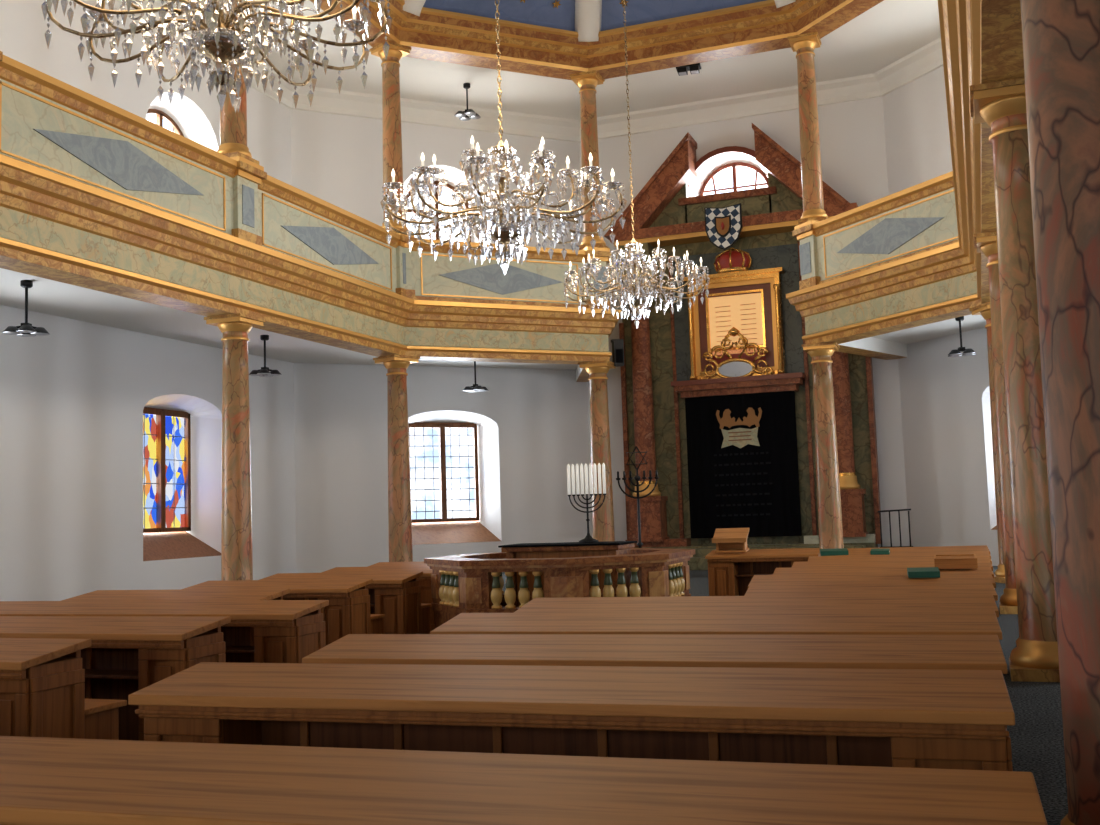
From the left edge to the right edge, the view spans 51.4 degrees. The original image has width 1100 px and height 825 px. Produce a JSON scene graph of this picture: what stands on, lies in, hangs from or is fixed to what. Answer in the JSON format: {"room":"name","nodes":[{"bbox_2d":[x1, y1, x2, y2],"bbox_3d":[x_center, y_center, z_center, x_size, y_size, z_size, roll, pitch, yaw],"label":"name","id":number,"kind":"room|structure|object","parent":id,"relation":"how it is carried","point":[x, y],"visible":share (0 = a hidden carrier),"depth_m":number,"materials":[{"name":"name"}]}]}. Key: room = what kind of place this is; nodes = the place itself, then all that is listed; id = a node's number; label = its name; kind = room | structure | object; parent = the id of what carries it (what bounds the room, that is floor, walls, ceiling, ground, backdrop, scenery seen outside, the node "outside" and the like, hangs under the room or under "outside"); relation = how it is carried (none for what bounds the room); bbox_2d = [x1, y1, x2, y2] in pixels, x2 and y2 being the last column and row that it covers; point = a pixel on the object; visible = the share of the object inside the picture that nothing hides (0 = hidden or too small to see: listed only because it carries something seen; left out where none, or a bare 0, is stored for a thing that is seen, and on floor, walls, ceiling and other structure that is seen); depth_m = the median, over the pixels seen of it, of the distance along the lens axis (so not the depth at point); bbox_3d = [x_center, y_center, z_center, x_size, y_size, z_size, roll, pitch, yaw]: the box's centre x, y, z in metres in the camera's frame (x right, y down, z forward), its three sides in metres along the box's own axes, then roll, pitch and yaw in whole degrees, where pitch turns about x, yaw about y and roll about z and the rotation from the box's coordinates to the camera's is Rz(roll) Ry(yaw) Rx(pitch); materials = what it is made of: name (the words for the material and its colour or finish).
{"room":"house of worship","nodes":[
{"label":"house of worship","id":0,"kind":"room"},
{"bbox_2d":[0,0,295,600],"bbox_3d":[-12.177,-3.145,14.342,0.750,12.600,30.750,-4,-5,20],"label":"wall","id":1,"kind":"structure","parent":0,"point":[73,398],"depth_m":22.49,"materials":[{"name":"white paint"}]},
{"bbox_2d":[147,108,183,136],"bbox_3d":[-8.602,-5.595,25.190,0.100,2.150,1.950,-4,-5,20],"label":"window","id":2,"kind":"structure","parent":1,"relation":"in","point":[160,115],"depth_m":25.36,"materials":[{"name":"brown wood"}]},
{"bbox_2d":[143,407,190,532],"bbox_3d":[-8.367,1.244,24.584,0.130,2.650,1.900,-4,-5,20],"label":"window","id":3,"kind":"structure","parent":1,"relation":"in","point":[166,433],"depth_m":24.78,"materials":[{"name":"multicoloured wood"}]},
{"bbox_2d":[105,0,942,142],"bbox_3d":[-1.734,-9.446,13.960,19.860,0.510,36.540,-4,-5,20],"label":"crown molding","id":4,"kind":"structure","parent":1,"relation":"attached to","point":[928,58],"depth_m":30.28,"materials":[{"name":"white paint"}]},
{"bbox_2d":[291,109,591,572],"bbox_3d":[-2.866,-2.016,30.582,8.132,12.600,0.750,0,-6,-24],"label":"wall","id":5,"kind":"structure","parent":0,"point":[532,424],"depth_m":29.91,"materials":[{"name":"white paint"}]},
{"bbox_2d":[404,181,470,241],"bbox_3d":[-3.088,-5.251,31.128,1.950,2.150,0.100,0,-6,-24],"label":"window","id":6,"kind":"structure","parent":5,"relation":"in","point":[448,186],"depth_m":31.14,"materials":[{"name":"brown wood"}]},
{"bbox_2d":[408,422,479,522],"bbox_3d":[-2.862,1.588,30.512,2.000,2.650,0.130,0,-6,-24],"label":"window","id":7,"kind":"structure","parent":5,"relation":"in","point":[444,480],"depth_m":30.54,"materials":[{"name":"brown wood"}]},
{"bbox_2d":[0,268,985,369],"bbox_3d":[-1.548,-3.073,13.347,19.820,0.700,36.388,-4,-5,20],"label":"ceiling","id":8,"kind":"structure","parent":0,"point":[46,296],"depth_m":22.88,"materials":[{"name":"white paint"}]},
{"bbox_2d":[2,280,49,336],"bbox_3d":[-8.285,-1.665,18.092,0.574,0.840,0.574,-4,-5,20],"label":"spot lamp","id":9,"kind":"object","parent":8,"relation":"hanging from","point":[26,329],"visible":1,"depth_m":18.05,"materials":[{"name":"black metal"}]},
{"bbox_2d":[249,335,281,376],"bbox_3d":[-6.014,-1.209,24.112,0.574,0.840,0.574,-6,-6,37],"label":"spot lamp","id":10,"kind":"object","parent":8,"relation":"hanging from","point":[264,371],"visible":0.99,"depth_m":24.07,"materials":[{"name":"black metal"}]},
{"bbox_2d":[463,361,488,391],"bbox_3d":[-1.861,-0.959,28.473,0.574,0.840,0.574,-4,-5,20],"label":"spot lamp","id":11,"kind":"object","parent":8,"relation":"hanging from","point":[475,388],"visible":0.8,"depth_m":28.40,"materials":[{"name":"black metal"}]},
{"bbox_2d":[0,0,1024,381],"bbox_3d":[-1.139,-3.718,14.271,13.220,2.780,35.110,-4,-5,20],"label":"gallery balcony","id":12,"kind":"object","parent":8,"relation":"attached to","point":[96,194],"visible":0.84,"depth_m":20.87,"materials":[{"name":"beige paint"}]},
{"bbox_2d":[217,2,258,164],"bbox_3d":[-5.714,-6.619,20.605,0.682,4.400,0.682,-4,-5,20],"label":"marble column","id":13,"kind":"structure","parent":12,"relation":"on","point":[233,126],"depth_m":20.28,"materials":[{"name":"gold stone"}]},
{"bbox_2d":[369,40,413,232],"bbox_3d":[-3.612,-6.197,26.177,0.682,4.400,0.682,-7,-7,43],"label":"marble column","id":14,"kind":"structure","parent":12,"relation":"on","point":[391,105],"depth_m":26.05,"materials":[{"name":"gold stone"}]},
{"bbox_2d":[570,70,608,249],"bbox_3d":[0.997,-6.161,28.271,0.682,4.400,0.682,-4,-5,20],"label":"marble column","id":15,"kind":"structure","parent":12,"relation":"on","point":[587,82],"depth_m":28.15,"materials":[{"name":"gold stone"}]},
{"bbox_2d":[611,339,623,366],"bbox_3d":[1.665,-1.466,27.989,0.280,0.660,0.310,-1,-5,-8],"label":"loudspeaker","id":16,"kind":"object","parent":12,"relation":"attached to","point":[617,344],"visible":0.98,"depth_m":27.85,"materials":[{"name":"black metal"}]},
{"bbox_2d":[787,32,827,223],"bbox_3d":[5.992,-6.485,26.411,0.682,4.400,0.682,-4,-5,20],"label":"marble column","id":17,"kind":"structure","parent":12,"relation":"on","point":[804,45],"depth_m":26.24,"materials":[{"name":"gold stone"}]},
{"bbox_2d":[948,316,975,356],"bbox_3d":[8.803,-1.652,24.502,0.574,0.840,0.574,-4,-5,20],"label":"pendant lamp","id":18,"kind":"object","parent":8,"relation":"hanging from","point":[967,352],"visible":0.93,"depth_m":24.45,"materials":[{"name":"black metal"}]},
{"bbox_2d":[161,0,940,119],"bbox_3d":[-1.745,-9.790,13.991,19.820,0.200,36.500,-4,-5,20],"label":"ceiling","id":19,"kind":"structure","parent":0,"point":[889,31],"depth_m":28.67,"materials":[{"name":"white paint"}]},
{"bbox_2d":[247,11,262,49],"bbox_3d":[-6.414,-8.214,24.258,0.574,0.840,0.574,-4,-5,20],"label":"spot lamp","id":20,"kind":"object","parent":19,"relation":"hanging from","point":[259,43],"visible":0.05,"depth_m":24.27,"materials":[{"name":"black metal"}]},
{"bbox_2d":[454,83,480,120],"bbox_3d":[-2.103,-7.932,29.039,0.574,0.840,0.574,-4,-5,20],"label":"spot lamp","id":21,"kind":"object","parent":19,"relation":"hanging from","point":[464,115],"visible":1,"depth_m":29.00,"materials":[{"name":"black metal"}]},
{"bbox_2d":[310,0,883,79],"bbox_3d":[-1.973,-10.009,13.129,13.260,0.800,31.540,-4,-5,20],"label":"trim","id":22,"kind":"structure","parent":19,"relation":"attached to","point":[757,27],"depth_m":26.95,"materials":[{"name":"stone"}]},
{"bbox_2d":[676,63,700,75],"bbox_3d":[3.442,-8.505,28.384,0.600,0.170,0.300,-3,-5,15],"label":"ceiling spotlight","id":23,"kind":"object","parent":19,"relation":"attached to","point":[693,68],"depth_m":28.30,"materials":[{"name":"black metal"}]},
{"bbox_2d":[423,0,765,30],"bbox_3d":[-2.014,-11.283,13.241,11.620,1.840,29.900,-4,-5,20],"label":"ceiling","id":24,"kind":"structure","parent":0,"point":[533,12],"depth_m":27.13,"materials":[{"name":"blue paint"}]},
{"bbox_2d":[41,0,391,112],"bbox_3d":[-2.968,-7.255,10.247,2.890,9.377,2.890,-4,-5,20],"label":"crystal chandelier","id":25,"kind":"object","parent":24,"relation":"hanging from","point":[213,39],"visible":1,"depth_m":9.86,"materials":[{"name":"clear glass"}]},
{"bbox_2d":[380,0,626,273],"bbox_3d":[-0.767,-6.671,15.957,3.336,9.658,3.336,-3,-5,9],"label":"crystal chandelier","id":26,"kind":"object","parent":24,"relation":"hanging from","point":[498,220],"visible":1,"depth_m":15.40,"materials":[{"name":"clear glass"}]},
{"bbox_2d":[520,0,627,8],"bbox_3d":[-2.010,-11.173,13.231,10.814,0.776,29.094,-4,-5,20],"label":"ornaments","id":27,"kind":"object","parent":24,"relation":"attached to","point":[556,3],"visible":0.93,"depth_m":27.17,"materials":[{"name":"gold"}]},
{"bbox_2d":[403,0,795,41],"bbox_3d":[-2.018,-11.299,13.232,12.193,2.377,30.451,-4,-5,20],"label":"trim","id":28,"kind":"structure","parent":24,"relation":"attached to","point":[588,13],"depth_m":27.33,"materials":[{"name":"white"}]},
{"bbox_2d":[563,0,709,327],"bbox_3d":[1.520,-6.125,22.248,2.804,9.096,2.804,-3,-5,15],"label":"crystal chandelier","id":29,"kind":"object","parent":24,"relation":"hanging from","point":[634,292],"visible":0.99,"depth_m":21.74,"materials":[{"name":"clear glass"}]},
{"bbox_2d":[579,97,908,547],"bbox_3d":[5.014,-2.249,30.825,8.320,12.600,0.750,-4,-5,20],"label":"wall","id":30,"kind":"structure","parent":0,"point":[852,133],"depth_m":29.99,"materials":[{"name":"white paint"}]},
{"bbox_2d":[699,162,768,195],"bbox_3d":[5.087,-6.291,31.410,2.050,1.153,0.100,-4,-5,20],"label":"window","id":31,"kind":"structure","parent":30,"relation":"in","point":[734,165],"depth_m":31.40,"materials":[{"name":"brown"}]},
{"bbox_2d":[502,566,1067,824],"bbox_3d":[-1.341,2.756,12.887,21.420,0.100,38.100,-4,-5,20],"label":"floor","id":32,"kind":"structure","parent":0,"point":[1037,738],"depth_m":7.62,"materials":[{"name":"grey carpet"}]},
{"bbox_2d":[0,638,126,739],"bbox_3d":[-5.746,1.960,7.768,6.460,0.869,0.890,-4,-5,20],"label":"bench","id":33,"kind":"object","parent":32,"relation":"on","point":[42,685],"visible":0.62,"depth_m":6.52,"materials":[{"name":"brown wood"}]},
{"bbox_2d":[0,616,229,740],"bbox_3d":[-5.288,2.060,9.066,6.460,0.869,0.890,-4,-5,20],"label":"bench","id":34,"kind":"object","parent":32,"relation":"on","point":[126,655],"visible":0.51,"depth_m":8.00,"materials":[{"name":"brown wood"}]},
{"bbox_2d":[0,600,328,662],"bbox_3d":[-4.807,2.162,10.399,6.360,0.869,0.890,-4,-5,20],"label":"bench","id":35,"kind":"object","parent":32,"relation":"on","point":[258,631],"visible":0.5,"depth_m":9.33,"materials":[{"name":"brown wood"}]},
{"bbox_2d":[62,589,289,600],"bbox_3d":[-3.659,2.218,11.461,2.360,0.869,0.890,-4,-5,20],"label":"bench","id":36,"kind":"object","parent":32,"relation":"on","point":[183,594],"visible":0.13,"depth_m":11.28,"materials":[{"name":"brown wood"}]},
{"bbox_2d":[204,313,265,580],"bbox_3d":[-5.473,0.888,19.945,0.752,5.120,0.752,-4,-5,20],"label":"marble column","id":37,"kind":"structure","parent":32,"relation":"on","point":[236,500],"depth_m":19.78,"materials":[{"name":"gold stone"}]},
{"bbox_2d":[184,579,384,644],"bbox_3d":[-2.962,2.309,12.745,2.160,0.869,0.890,-4,-5,20],"label":"bench","id":38,"kind":"object","parent":32,"relation":"on","point":[347,612],"visible":0.28,"depth_m":12.24,"materials":[{"name":"brown wood"}]},
{"bbox_2d":[260,571,430,633],"bbox_3d":[-2.516,2.411,14.069,2.060,0.869,0.890,-4,-5,20],"label":"bench","id":39,"kind":"object","parent":32,"relation":"on","point":[396,595],"visible":0.3,"depth_m":13.54,"materials":[{"name":"brown wood"}]},
{"bbox_2d":[321,566,434,630],"bbox_3d":[-2.116,2.516,15.410,1.860,0.869,0.890,-4,-5,20],"label":"bench","id":40,"kind":"object","parent":32,"relation":"on","point":[425,579],"visible":0.02,"depth_m":15.09,"materials":[{"name":"brown wood"}]},
{"bbox_2d":[373,354,419,561],"bbox_3d":[-3.370,1.311,25.517,0.752,5.120,0.752,-7,-7,43],"label":"marble column","id":41,"kind":"structure","parent":32,"relation":"on","point":[399,487],"depth_m":25.34,"materials":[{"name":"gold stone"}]},
{"bbox_2d":[368,561,426,566],"bbox_3d":[-1.764,2.624,16.769,1.760,0.869,0.890,-4,-5,20],"label":"bench","id":42,"kind":"object","parent":32,"relation":"on","point":[420,563],"visible":0.02,"depth_m":16.85,"materials":[{"name":"brown wood"}]},
{"bbox_2d":[0,736,1047,824],"bbox_3d":[-1.169,1.425,3.352,4.860,0.869,0.890,-3,-5,18],"label":"bench","id":43,"kind":"object","parent":32,"relation":"on","point":[44,780],"visible":1,"depth_m":2.88,"materials":[{"name":"brown wood"}]},
{"bbox_2d":[424,548,694,627],"bbox_3d":[0.139,2.213,13.709,3.020,1.030,3.020,-4,-5,20],"label":"balustrade","id":44,"kind":"object","parent":32,"relation":"on","point":[474,582],"visible":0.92,"depth_m":12.54,"materials":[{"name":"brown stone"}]},
{"bbox_2d":[128,662,1014,770],"bbox_3d":[0.022,1.512,4.788,3.560,0.869,0.890,-3,-5,17],"label":"bench","id":45,"kind":"object","parent":32,"relation":"on","point":[907,718],"visible":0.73,"depth_m":4.52,"materials":[{"name":"brown wood"}]},
{"bbox_2d":[578,360,615,541],"bbox_3d":[1.239,1.346,27.611,0.752,5.120,0.752,-4,-5,20],"label":"marble column","id":46,"kind":"structure","parent":32,"relation":"on","point":[602,518],"depth_m":27.47,"materials":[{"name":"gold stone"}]},
{"bbox_2d":[616,446,658,547],"bbox_3d":[1.301,1.716,16.630,0.549,2.456,0.549,-6,-6,37],"label":"candelabrum","id":47,"kind":"object","parent":32,"relation":"on","point":[637,477],"visible":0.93,"depth_m":16.68,"materials":[{"name":"black metal"}]},
{"bbox_2d":[302,634,1007,728],"bbox_3d":[0.489,1.597,5.914,3.480,0.869,0.890,-3,-5,17],"label":"bench","id":48,"kind":"object","parent":32,"relation":"on","point":[947,652],"visible":0.15,"depth_m":5.67,"materials":[{"name":"brown wood"}]},
{"bbox_2d":[430,610,1001,639],"bbox_3d":[0.995,1.686,7.113,3.380,0.869,0.890,-3,-5,17],"label":"bench","id":49,"kind":"object","parent":32,"relation":"on","point":[947,622],"visible":0.12,"depth_m":6.88,"materials":[{"name":"brown wood"}]},
{"bbox_2d":[604,123,881,548],"bbox_3d":[4.857,-1.739,29.828,6.700,11.420,1.110,-4,-5,20],"label":"torah ark","id":50,"kind":"object","parent":32,"relation":"on","point":[745,337],"visible":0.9,"depth_m":29.84,"materials":[{"name":"green stone"}]},
{"bbox_2d":[704,203,741,249],"bbox_3d":[4.468,-4.786,29.515,0.959,1.177,0.200,-4,-5,20],"label":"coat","id":51,"kind":"object","parent":50,"relation":"attached to","point":[723,226],"visible":1,"depth_m":29.50,"materials":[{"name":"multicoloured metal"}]},
{"bbox_2d":[685,391,801,537],"bbox_3d":[4.945,1.347,29.439,2.840,3.700,0.242,-4,-5,20],"label":"curtain","id":52,"kind":"object","parent":50,"relation":"hanging from","point":[742,452],"visible":0.98,"depth_m":29.37,"materials":[{"name":"black fabric"}]},
{"bbox_2d":[514,594,998,616],"bbox_3d":[1.461,1.774,8.292,3.340,0.869,0.890,-3,-5,17],"label":"bench","id":53,"kind":"object","parent":32,"relation":"on","point":[895,602],"visible":0.09,"depth_m":8.10,"materials":[{"name":"brown wood"}]},
{"bbox_2d":[705,548,822,595],"bbox_3d":[3.293,2.511,17.334,1.680,0.869,0.890,-4,-5,20],"label":"bench","id":54,"kind":"object","parent":32,"relation":"on","point":[729,574],"visible":0.42,"depth_m":17.20,"materials":[{"name":"brown wood"}]},
{"bbox_2d":[712,528,749,552],"bbox_3d":[2.753,1.944,17.389,0.520,0.364,0.328,-4,-5,20],"label":"lectern","id":55,"kind":"object","parent":54,"relation":"on","point":[727,540],"visible":1,"depth_m":17.39,"materials":[{"name":"brown wood"}]},
{"bbox_2d":[680,545,865,569],"bbox_3d":[5.156,3.603,28.319,7.500,0.500,1.200,-4,-5,20],"label":"step","id":56,"kind":"structure","parent":32,"relation":"on","point":[698,561],"depth_m":28.25,"materials":[{"name":"green stone"}]},
{"bbox_2d":[878,509,912,547],"bbox_3d":[8.255,2.834,27.315,0.772,1.049,0.044,-4,-5,20],"label":"handrail","id":57,"kind":"object","parent":56,"relation":"on","point":[898,510],"visible":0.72,"depth_m":27.31,"materials":[{"name":"black metal"}]},
{"bbox_2d":[802,342,843,548],"bbox_3d":[6.234,1.022,25.751,0.752,5.120,0.752,-4,-5,20],"label":"marble column","id":58,"kind":"structure","parent":32,"relation":"on","point":[827,467],"depth_m":25.58,"materials":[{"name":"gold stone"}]},
{"bbox_2d":[744,581,997,600],"bbox_3d":[2.597,1.824,9.275,1.910,0.869,0.890,-3,-5,16],"label":"bench","id":59,"kind":"object","parent":32,"relation":"on","point":[959,587],"visible":0.06,"depth_m":9.14,"materials":[{"name":"brown wood"}]},
{"bbox_2d":[748,571,995,587],"bbox_3d":[2.955,1.922,10.518,2.120,0.869,0.890,-3,-5,16],"label":"bench","id":60,"kind":"object","parent":32,"relation":"on","point":[944,576],"visible":0.02,"depth_m":10.41,"materials":[{"name":"brown wood"}]},
{"bbox_2d":[907,567,939,577],"bbox_3d":[3.369,1.444,10.314,0.270,0.081,0.209,-3,-5,15],"label":"book","id":61,"kind":"object","parent":60,"relation":"on","point":[918,572],"visible":1,"depth_m":10.23,"materials":[{"name":"green paper"}]},
{"bbox_2d":[773,564,993,578],"bbox_3d":[3.395,2.010,11.684,2.120,0.869,0.890,-3,-5,16],"label":"bench","id":62,"kind":"object","parent":32,"relation":"on","point":[981,567],"visible":0.06,"depth_m":11.66,"materials":[{"name":"brown wood"}]},
{"bbox_2d":[934,554,977,568],"bbox_3d":[4.044,1.486,11.405,0.400,0.131,0.251,-3,-5,18],"label":"box","id":63,"kind":"object","parent":62,"relation":"on","point":[950,561],"visible":0.93,"depth_m":11.31,"materials":[{"name":"brown wood"}]},
{"bbox_2d":[792,558,992,570],"bbox_3d":[3.835,2.099,12.851,2.120,0.869,0.890,-3,-5,16],"label":"bench","id":64,"kind":"object","parent":32,"relation":"on","point":[979,560],"visible":0.03,"depth_m":12.84,"materials":[{"name":"brown wood"}]},
{"bbox_2d":[808,553,991,563],"bbox_3d":[4.275,2.187,14.017,2.120,0.869,0.890,-3,-5,16],"label":"bench","id":65,"kind":"object","parent":32,"relation":"on","point":[979,555],"visible":0.05,"depth_m":14.02,"materials":[{"name":"brown wood"}]},
{"bbox_2d":[835,549,990,558],"bbox_3d":[4.715,2.276,15.184,2.120,0.869,0.890,-3,-5,16],"label":"bench","id":66,"kind":"object","parent":32,"relation":"on","point":[962,551],"visible":0.02,"depth_m":15.06,"materials":[{"name":"brown wood"}]},
{"bbox_2d":[820,548,848,555],"bbox_3d":[3.823,1.878,15.392,0.360,0.086,0.210,-3,-5,9],"label":"book","id":67,"kind":"object","parent":66,"relation":"on","point":[836,551],"visible":1,"depth_m":15.31,"materials":[{"name":"green paper"}]},
{"bbox_2d":[870,548,889,554],"bbox_3d":[4.395,1.851,15.211,0.240,0.074,0.189,-4,-5,20],"label":"book","id":68,"kind":"object","parent":66,"relation":"on","point":[885,551],"visible":1,"depth_m":15.14,"materials":[{"name":"green paper"}]},
{"bbox_2d":[847,545,990,554],"bbox_3d":[5.155,2.364,16.351,2.120,0.869,0.890,-3,-5,16],"label":"bench","id":69,"kind":"object","parent":32,"relation":"on","point":[980,546],"visible":0.02,"depth_m":16.26,"materials":[{"name":"brown wood"}]},
{"bbox_2d":[969,302,1004,582],"bbox_3d":[8.434,0.544,21.121,0.752,5.120,0.752,-2,-5,-2],"label":"marble column","id":70,"kind":"structure","parent":32,"relation":"on","point":[983,309],"depth_m":21.07,"materials":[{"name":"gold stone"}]},
{"bbox_2d":[974,231,1017,613],"bbox_3d":[6.332,0.121,15.549,0.753,5.120,0.753,-4,-5,20],"label":"marble column","id":71,"kind":"structure","parent":32,"relation":"on","point":[986,243],"depth_m":15.47,"materials":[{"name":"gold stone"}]},
{"bbox_2d":[970,77,1059,681],"bbox_3d":[4.230,-0.301,9.977,0.752,5.120,0.752,-4,-5,20],"label":"marble column","id":72,"kind":"structure","parent":32,"relation":"on","point":[999,104],"depth_m":9.83,"materials":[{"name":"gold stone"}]},
{"bbox_2d":[1020,0,1099,824],"bbox_3d":[2.128,-0.724,4.406,0.752,5.120,0.752,-4,-5,20],"label":"marble column","id":73,"kind":"structure","parent":32,"relation":"on","point":[1061,38],"depth_m":4.25,"materials":[{"name":"brown stone"}]},
{"bbox_3d":[0.149,2.546,13.680,2.217,0.360,2.217,-4,-5,20],"label":"platform","id":74,"kind":"object","parent":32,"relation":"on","visible":0},
{"bbox_2d":[498,541,636,606],"bbox_3d":[0.235,1.997,14.064,1.560,0.775,0.760,-4,-5,20],"label":"table","id":75,"kind":"object","parent":74,"relation":"on","point":[564,549],"visible":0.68,"depth_m":13.85,"materials":[{"name":"brown wood"}]},
{"bbox_2d":[567,463,605,542],"bbox_3d":[0.465,1.123,14.258,0.432,0.985,0.245,-5,-6,31],"label":"hanukkah menorah","id":76,"kind":"object","parent":75,"relation":"on","point":[588,538],"visible":1,"depth_m":14.26,"materials":[{"name":"white wax"}]},
{"bbox_2d":[883,66,998,565],"bbox_3d":[10.792,-2.904,25.497,0.750,12.600,8.132,0,-6,-24],"label":"wall","id":77,"kind":"structure","parent":0,"point":[946,409],"depth_m":27.65,"materials":[{"name":"white paint"}]}
]}

